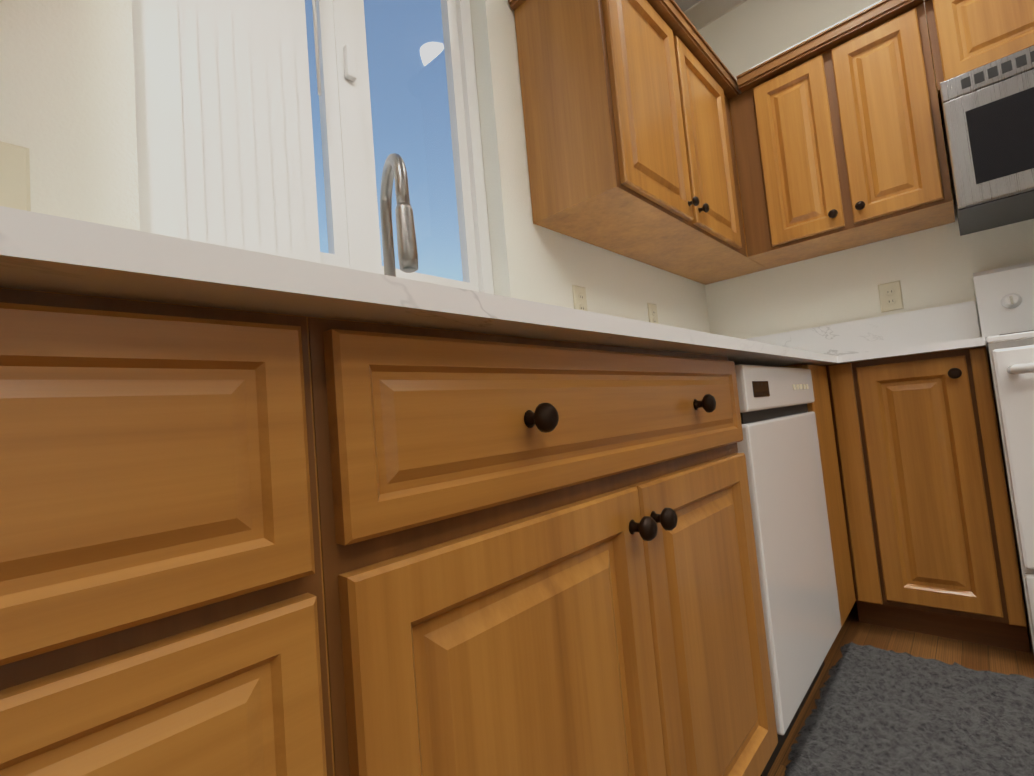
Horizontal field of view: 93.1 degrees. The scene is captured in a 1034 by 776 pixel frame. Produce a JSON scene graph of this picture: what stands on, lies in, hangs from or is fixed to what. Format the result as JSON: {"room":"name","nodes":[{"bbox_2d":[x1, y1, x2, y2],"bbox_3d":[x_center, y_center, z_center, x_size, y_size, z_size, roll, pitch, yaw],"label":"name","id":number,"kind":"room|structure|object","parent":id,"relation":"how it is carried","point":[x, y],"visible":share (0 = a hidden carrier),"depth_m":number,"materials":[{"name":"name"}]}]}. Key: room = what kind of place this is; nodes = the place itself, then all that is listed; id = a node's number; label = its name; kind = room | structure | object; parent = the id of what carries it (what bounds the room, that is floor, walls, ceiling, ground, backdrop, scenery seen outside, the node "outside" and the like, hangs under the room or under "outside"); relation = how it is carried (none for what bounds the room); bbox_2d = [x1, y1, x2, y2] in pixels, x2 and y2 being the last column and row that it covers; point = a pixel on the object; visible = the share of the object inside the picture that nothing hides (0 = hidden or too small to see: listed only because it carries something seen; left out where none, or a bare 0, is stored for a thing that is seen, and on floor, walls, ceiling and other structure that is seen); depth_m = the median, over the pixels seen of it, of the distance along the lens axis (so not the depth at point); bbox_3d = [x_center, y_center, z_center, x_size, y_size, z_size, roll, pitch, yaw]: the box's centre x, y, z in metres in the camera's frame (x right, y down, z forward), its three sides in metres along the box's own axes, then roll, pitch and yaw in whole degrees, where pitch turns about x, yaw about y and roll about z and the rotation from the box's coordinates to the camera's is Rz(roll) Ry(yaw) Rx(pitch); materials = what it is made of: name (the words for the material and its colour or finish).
{"room":"kitchen","nodes":[
{"label":"kitchen","id":0,"kind":"room"},
{"bbox_2d":[0,0,709,332],"bbox_3d":[-1.457,-0.494,0.051,0.150,2.830,7.000,-8,-5,43],"label":"wall","id":1,"kind":"structure","parent":0,"point":[67,103],"depth_m":0.81,"materials":[{"name":"white paint"}]},
{"bbox_2d":[0,141,30,210],"bbox_3d":[-0.728,-0.290,0.680,0.012,0.118,0.075,-8,-5,43],"label":"light switch","id":2,"kind":"object","parent":1,"relation":"attached to","point":[15,176],"visible":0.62,"depth_m":0.70,"materials":[{"name":"beige plastic"}]},
{"bbox_2d":[306,0,493,293],"bbox_3d":[-0.433,-0.839,1.223,0.072,1.226,0.876,-8,-5,43],"label":"window","id":3,"kind":"structure","parent":1,"relation":"in","point":[351,198],"depth_m":1.23,"materials":[{"name":"white plastic"}]},
{"bbox_2d":[131,0,320,262],"bbox_3d":[-0.404,-0.856,1.184,0.046,1.195,0.877,-8,-5,43],"label":"vertical window blind slats","id":4,"kind":"structure","parent":3,"relation":"attached to","point":[225,145],"depth_m":0.96,"materials":[{"name":"white plastic"}]},
{"bbox_2d":[572,285,587,310],"bbox_3d":[0.222,-0.296,1.702,0.008,0.118,0.075,-8,-5,43],"label":"outlet","id":5,"kind":"object","parent":1,"relation":"attached to","point":[579,298],"visible":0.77,"depth_m":1.69,"materials":[{"name":"beige plastic"}]},
{"bbox_2d":[508,0,750,276],"bbox_3d":[0.497,-0.922,1.856,0.327,0.758,1.055,-8,-5,43],"label":"upper cabinet","id":6,"kind":"object","parent":1,"relation":"attached to","point":[628,133],"depth_m":1.55,"materials":[{"name":"brown wood"}]},
{"bbox_2d":[647,303,657,323],"bbox_3d":[0.583,-0.302,2.090,0.008,0.118,0.075,-8,-5,43],"label":"outlet","id":7,"kind":"object","parent":1,"relation":"attached to","point":[652,313],"visible":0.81,"depth_m":2.08,"materials":[{"name":"beige plastic"}]},
{"bbox_2d":[684,88,767,284],"bbox_3d":[0.962,-0.930,2.356,0.327,0.758,0.311,-8,-5,43],"label":"upper cabinet","id":8,"kind":"object","parent":1,"relation":"attached to","point":[749,266],"depth_m":2.35,"materials":[{"name":"brown wood"}]},
{"bbox_2d":[674,0,700,11],"bbox_3d":[-0.197,-2.153,-1.148,3.960,0.100,7.300,-8,-5,43],"label":"ceiling","id":9,"kind":"structure","parent":0,"point":[684,5],"depth_m":2.50,"materials":[{"name":"grey paint"}]},
{"bbox_2d":[698,0,1033,338],"bbox_3d":[2.363,-0.737,1.376,3.960,2.830,0.150,-8,-5,43],"label":"wall","id":10,"kind":"structure","parent":0,"point":[937,266],"depth_m":2.18,"materials":[{"name":"white paint"}]},
{"bbox_2d":[683,0,746,30],"bbox_3d":[2.170,-2.098,1.382,3.658,0.088,0.072,-8,-5,43],"label":"ceiling","id":11,"kind":"structure","parent":10,"relation":"attached to","point":[701,14],"depth_m":2.50,"materials":[{"name":"white paint"}]},
{"bbox_2d":[729,0,954,268],"bbox_3d":[1.294,-0.985,2.013,0.670,0.766,0.359,-8,-5,43],"label":"upper cabinet","id":12,"kind":"object","parent":10,"relation":"attached to","point":[838,137],"visible":1,"depth_m":1.88,"materials":[{"name":"brown wood"}]},
{"bbox_2d":[750,0,881,68],"bbox_3d":[1.583,-1.431,1.526,1.630,0.008,0.027,-8,-5,43],"label":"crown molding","id":13,"kind":"structure","parent":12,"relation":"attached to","point":[818,33],"depth_m":1.90,"materials":[{"name":"brown"}]},
{"bbox_2d":[878,280,903,312],"bbox_3d":[1.548,-0.379,2.031,0.075,0.118,0.008,-8,-5,43],"label":"outlet","id":14,"kind":"object","parent":10,"relation":"attached to","point":[890,296],"visible":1,"depth_m":2.03,"materials":[{"name":"beige plastic"}]},
{"bbox_2d":[924,0,1033,124],"bbox_3d":[1.811,-1.256,1.529,0.792,0.376,0.359,-8,-5,43],"label":"upper cabinet","id":15,"kind":"object","parent":10,"relation":"attached to","point":[965,36],"visible":0.77,"depth_m":1.62,"materials":[{"name":"brown wood"}]},
{"bbox_2d":[940,46,1033,235],"bbox_3d":[1.817,-0.835,1.469,0.780,0.425,0.448,-8,-5,43],"label":"over-the-range microwave","id":16,"kind":"object","parent":15,"relation":"attached to","point":[988,113],"visible":1,"depth_m":1.54,"materials":[{"name":"grey metal"}]},
{"bbox_2d":[767,601,1033,775],"bbox_3d":[0.054,0.761,-1.335,3.960,0.100,7.300,-8,-5,43],"label":"floor","id":17,"kind":"structure","parent":0,"point":[967,654],"depth_m":1.45,"materials":[{"name":"brown wood"}]},
{"bbox_2d":[0,287,333,775],"bbox_3d":[-0.512,0.418,0.333,0.639,0.891,0.560,-8,-5,43],"label":"base cabinet","id":18,"kind":"object","parent":17,"relation":"on","point":[161,603],"visible":1,"depth_m":0.29,"materials":[{"name":"brown wood"}]},
{"bbox_2d":[307,317,777,775],"bbox_3d":[-0.015,0.410,0.868,0.639,0.891,0.900,-8,-5,43],"label":"base cabinet","id":19,"kind":"object","parent":17,"relation":"on","point":[538,557],"visible":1,"depth_m":0.52,"materials":[{"name":"brown wood"}]},
{"bbox_2d":[735,364,841,775],"bbox_3d":[0.501,0.409,1.419,0.590,0.875,0.602,-8,-5,43],"label":"dishwasher","id":20,"kind":"object","parent":17,"relation":"on","point":[778,446],"visible":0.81,"depth_m":1.15,"materials":[{"name":"white metal"}]},
{"bbox_2d":[779,364,855,627],"bbox_3d":[0.989,0.394,1.972,0.605,0.891,0.866,-8,-5,43],"label":"base cabinet","id":21,"kind":"object","parent":17,"relation":"on","point":[820,406],"visible":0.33,"depth_m":1.54,"materials":[{"name":"brown wood"}]},
{"bbox_2d":[784,642,1033,775],"bbox_3d":[0.772,0.778,0.917,0.498,0.026,1.305,-8,-5,43],"label":"rug","id":22,"kind":"object","parent":17,"relation":"on","point":[879,712],"visible":1,"depth_m":1.14,"materials":[{"name":"grey carpet"}]},
{"bbox_2d":[823,346,1030,652],"bbox_3d":[1.424,0.341,1.722,0.412,0.891,0.639,-8,-5,43],"label":"base cabinet","id":23,"kind":"object","parent":17,"relation":"on","point":[931,541],"visible":0.98,"depth_m":1.50,"materials":[{"name":"brown wood"}]},
{"bbox_2d":[973,261,1033,652],"bbox_3d":[1.798,0.133,1.284,0.766,1.185,0.735,-8,-5,43],"label":"electric range","id":24,"kind":"object","parent":17,"relation":"on","point":[1005,299],"visible":0.81,"depth_m":1.33,"materials":[{"name":"white metal"}]},
{"bbox_3d":[-1.057,0.387,-0.881,1.500,0.891,0.960,-8,-5,43],"label":"base cabinet","id":25,"kind":"object","parent":17,"relation":"on","visible":0},
{"bbox_2d":[0,206,847,366],"bbox_3d":[-0.257,-0.132,0.680,0.660,0.203,4.448,-8,-5,43],"label":"countertop","id":26,"kind":"structure","parent":25,"relation":"on","point":[46,252],"depth_m":0.33,"materials":[{"name":"white stone"}]},
{"bbox_2d":[380,153,417,276],"bbox_3d":[-0.231,-0.255,1.014,0.206,0.439,0.143,-8,-5,43],"label":"gooseneck faucet","id":27,"kind":"object","parent":26,"relation":"on","point":[394,167],"visible":0.6,"depth_m":0.93,"materials":[{"name":"silver metal"}]},
{"bbox_2d":[844,301,985,362],"bbox_3d":[1.397,-0.207,1.728,0.342,0.203,0.660,-8,-5,43],"label":"countertop","id":28,"kind":"structure","parent":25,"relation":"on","point":[953,326],"depth_m":1.93,"materials":[{"name":"white stone"}]}
]}

